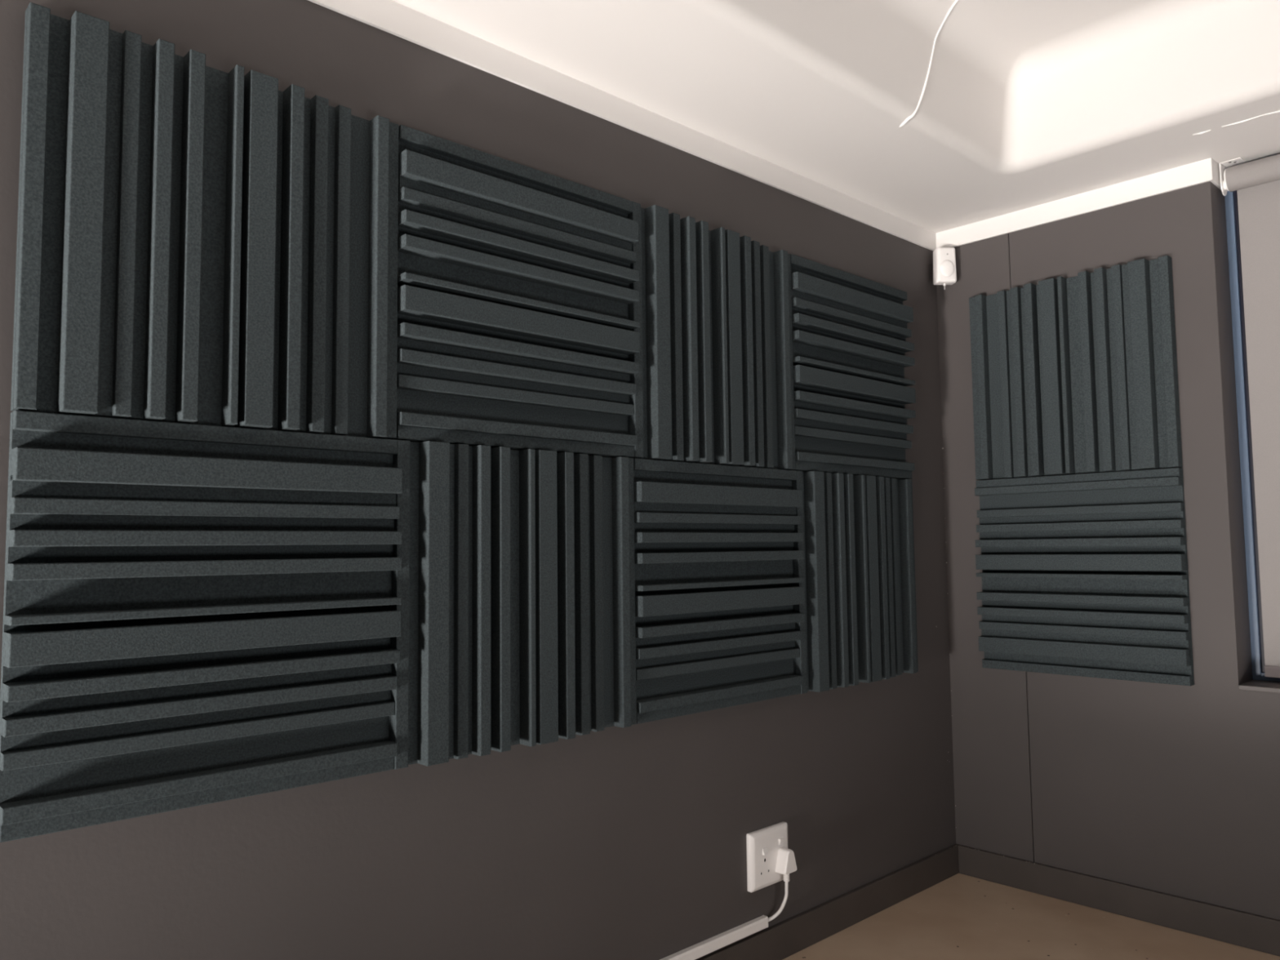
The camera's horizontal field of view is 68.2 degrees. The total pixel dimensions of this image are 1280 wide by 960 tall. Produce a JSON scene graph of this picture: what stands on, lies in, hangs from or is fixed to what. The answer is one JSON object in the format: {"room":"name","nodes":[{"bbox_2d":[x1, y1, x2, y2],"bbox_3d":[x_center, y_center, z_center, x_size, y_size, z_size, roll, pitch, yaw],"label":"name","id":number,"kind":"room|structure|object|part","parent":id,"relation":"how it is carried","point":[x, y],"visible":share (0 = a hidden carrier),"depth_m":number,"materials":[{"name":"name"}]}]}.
{"room":"studio","nodes":[
{"label":"studio","id":0,"kind":"room"},
{"bbox_2d":[0,0,955,959],"bbox_3d":[-1.281,0.095,1.075,6.200,2.120,0.152,3,-6,-43],"label":"wall","id":1,"kind":"structure","parent":0,"point":[614,842],"depth_m":1.94,"materials":[{"name":"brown paint"}]},
{"bbox_2d":[0,410,402,842],"bbox_3d":[-0.666,0.212,1.521,0.597,0.597,0.054,3,-6,-43],"label":"acoustic panel","id":2,"kind":"object","parent":1,"relation":"attached to","point":[194,615],"visible":1,"depth_m":1.47,"materials":[{"name":"grey fabric"}]},
{"bbox_2d":[10,2,398,439],"bbox_3d":[-0.673,-0.387,1.565,0.597,0.597,0.054,3,-6,-43],"label":"acoustic panel","id":3,"kind":"object","parent":1,"relation":"attached to","point":[197,243],"visible":0.97,"depth_m":1.51,"materials":[{"name":"grey plastic"}]},
{"bbox_2d":[388,440,636,769],"bbox_3d":[-0.231,0.236,1.930,0.597,0.597,0.054,3,-6,-43],"label":"acoustic panel","id":4,"kind":"object","parent":1,"relation":"attached to","point":[515,584],"visible":0.98,"depth_m":1.89,"materials":[{"name":"grey fabric"}]},
{"bbox_2d":[394,124,639,457],"bbox_3d":[-0.236,-0.362,1.975,0.597,0.597,0.054,3,-6,-43],"label":"acoustic panel","id":5,"kind":"object","parent":1,"relation":"attached to","point":[514,294],"visible":0.91,"depth_m":1.93,"materials":[{"name":"grey plastic"}]},
{"bbox_2d":[307,0,936,251],"bbox_3d":[-1.246,-0.936,1.100,6.200,0.062,0.008,3,-6,-43],"label":"trim","id":6,"kind":"structure","parent":1,"relation":"attached to","point":[392,17],"depth_m":2.18,"materials":[{"name":"white paint"}]},
{"bbox_2d":[627,201,795,470],"bbox_3d":[0.199,-0.338,2.384,0.597,0.597,0.054,3,-6,-43],"label":"acoustic panel","id":7,"kind":"object","parent":1,"relation":"attached to","point":[714,380],"visible":0.94,"depth_m":2.34,"materials":[{"name":"grey plastic"}]},
{"bbox_2d":[659,915,768,959],"bbox_3d":[-0.850,1.057,1.303,3.216,0.026,0.016,3,-6,-43],"label":"cable trunking","id":8,"kind":"object","parent":1,"relation":"attached to","point":[698,950],"visible":1,"depth_m":2.28,"materials":[{"name":"white plastic"}]},
{"bbox_2d":[633,457,804,724],"bbox_3d":[0.205,0.261,2.340,0.597,0.597,0.054,3,-6,-43],"label":"acoustic panel","id":9,"kind":"object","parent":1,"relation":"attached to","point":[714,553],"visible":0.92,"depth_m":2.31,"materials":[{"name":"grey fabric"}]},
{"bbox_2d":[746,822,787,892],"bbox_3d":[0.333,0.967,2.424,0.153,0.143,0.022,3,-6,-43],"label":"wall socket","id":10,"kind":"object","parent":1,"relation":"attached to","point":[763,845],"visible":0.94,"depth_m":2.40,"materials":[{"name":"white plastic"}]},
{"bbox_2d":[762,847,768,855],"bbox_3d":[0.319,0.944,2.402,0.018,0.017,0.006,3,-6,-43],"label":"switch","id":11,"kind":"object","parent":10,"relation":"attached to","point":[765,850],"depth_m":2.40,"materials":[{"name":"white plastic"}]},
{"bbox_2d":[778,837,784,845],"bbox_3d":[0.368,0.938,2.448,0.018,0.017,0.006,3,-6,-43],"label":"switch","id":12,"kind":"object","parent":10,"relation":"attached to","point":[781,840],"depth_m":2.45,"materials":[{"name":"white plastic"}]},
{"bbox_2d":[775,846,796,882],"bbox_3d":[0.377,0.992,2.433,0.051,0.082,0.033,3,-6,-43],"label":"plug","id":13,"kind":"object","parent":10,"relation":"attached to","point":[785,865],"visible":1,"depth_m":2.42,"materials":[{"name":"white plastic"}]},
{"bbox_2d":[768,882,788,922],"bbox_3d":[0.347,1.080,2.417,0.072,0.096,0.011,1,-4,-22],"label":"lead","id":14,"kind":"object","parent":13,"relation":"attached to","point":[786,893],"visible":1,"depth_m":2.42,"materials":[{"name":"white plastic"}]},
{"bbox_2d":[697,844,959,959],"bbox_3d":[-1.221,1.103,0.952,6.200,0.089,0.012,3,-6,-43],"label":"baseboard","id":15,"kind":"structure","parent":1,"relation":"attached to","point":[783,940],"depth_m":2.62,"materials":[{"name":"paint"}]},
{"bbox_2d":[790,253,915,479],"bbox_3d":[0.633,-0.313,2.792,0.597,0.597,0.054,3,-6,-43],"label":"acoustic panel","id":16,"kind":"object","parent":1,"relation":"attached to","point":[850,331],"visible":0.88,"depth_m":2.76,"materials":[{"name":"grey plastic"}]},
{"bbox_2d":[791,471,918,693],"bbox_3d":[0.639,0.285,2.748,0.597,0.597,0.054,3,-6,-43],"label":"acoustic panel","id":17,"kind":"object","parent":1,"relation":"attached to","point":[857,567],"visible":0.98,"depth_m":2.69,"materials":[{"name":"grey fabric"}]},
{"bbox_2d":[391,0,1279,233],"bbox_3d":[0.129,-1.278,-0.240,6.580,0.405,4.160,3,-6,-43],"label":"ceiling","id":18,"kind":"structure","parent":0,"point":[935,116],"depth_m":2.36,"materials":[{"name":"white paint"}]},
{"bbox_2d":[782,873,1279,959],"bbox_3d":[0.174,1.081,-0.311,6.500,0.080,4.040,3,-6,-43],"label":"floor","id":19,"kind":"structure","parent":0,"point":[960,917],"depth_m":2.57,"materials":[{"name":"beige carpet"}]},
{"bbox_2d":[936,181,1279,919],"bbox_3d":[2.399,0.109,1.871,0.273,2.120,4.040,3,-6,-43],"label":"wall","id":20,"kind":"structure","parent":0,"point":[1168,788],"depth_m":2.69,"materials":[{"name":"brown paint"}]},
{"bbox_2d":[933,247,956,289],"bbox_3d":[1.013,-0.702,3.149,0.069,0.136,0.077,0,-4,-3],"label":"sensor","id":21,"kind":"object","parent":20,"relation":"attached to","point":[944,272],"visible":1,"depth_m":3.12,"materials":[{"name":"white plastic"}]},
{"bbox_2d":[935,157,1213,248],"bbox_3d":[1.296,-0.835,2.914,0.008,0.062,0.834,3,-6,-43],"label":"trim","id":22,"kind":"structure","parent":20,"relation":"attached to","point":[1198,172],"depth_m":2.86,"materials":[{"name":"white paint"}]},
{"bbox_2d":[968,255,1182,479],"bbox_3d":[1.288,-0.317,2.858,0.054,0.597,0.597,3,-6,-43],"label":"acoustic panel","id":23,"kind":"object","parent":20,"relation":"attached to","point":[1077,375],"visible":1,"depth_m":2.83,"materials":[{"name":"grey plastic"}]},
{"bbox_2d":[974,467,1194,685],"bbox_3d":[1.295,0.282,2.814,0.054,0.597,0.597,3,-6,-43],"label":"acoustic panel","id":24,"kind":"object","parent":20,"relation":"attached to","point":[1083,575],"visible":1,"depth_m":2.78,"materials":[{"name":"grey fabric"}]},
{"bbox_2d":[957,844,1279,956],"bbox_3d":[2.368,1.112,1.654,0.012,0.089,3.888,3,-6,-43],"label":"baseboard","id":25,"kind":"structure","parent":20,"relation":"attached to","point":[1233,926],"depth_m":2.68,"materials":[{"name":"paint"}]},
{"bbox_2d":[1210,159,1227,191],"bbox_3d":[1.630,-0.857,2.661,0.130,0.062,0.008,3,-6,-43],"label":"trim","id":26,"kind":"structure","parent":20,"relation":"attached to","point":[1215,166],"depth_m":2.64,"materials":[{"name":"white paint"}]},
{"bbox_2d":[1224,190,1279,693],"bbox_3d":[2.330,-0.219,1.955,0.244,1.452,1.916,3,-6,-43],"label":"window","id":27,"kind":"structure","parent":20,"relation":"in","point":[1260,682],"depth_m":2.64,"materials":[{"name":"blue paint"}]},
{"bbox_2d":[1219,153,1279,678],"bbox_3d":[2.291,-0.233,1.934,0.072,1.426,1.868,3,-6,-43],"label":"roller blind","id":28,"kind":"object","parent":27,"relation":"attached to","point":[1256,183],"visible":1,"depth_m":2.59,"materials":[{"name":"grey fabric"}]},
{"bbox_3d":[1.661,-0.888,2.646,0.052,0.002,0.051,3,-6,-43],"label":"bracket plate","id":29,"kind":"part","parent":28,"relation":"part of","materials":[{"name":"white plastic"}]},
{"bbox_3d":[2.339,0.499,1.903,0.244,0.012,1.916,3,-6,-43],"label":"sill","id":30,"kind":"part","parent":27,"relation":"part of","materials":[{"name":"grey paint"}]},
{"bbox_3d":[2.369,0.484,1.933,0.060,0.021,1.874,3,-6,-43],"label":"frame rail","id":31,"kind":"part","parent":27,"relation":"part of","materials":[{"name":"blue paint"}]}
]}

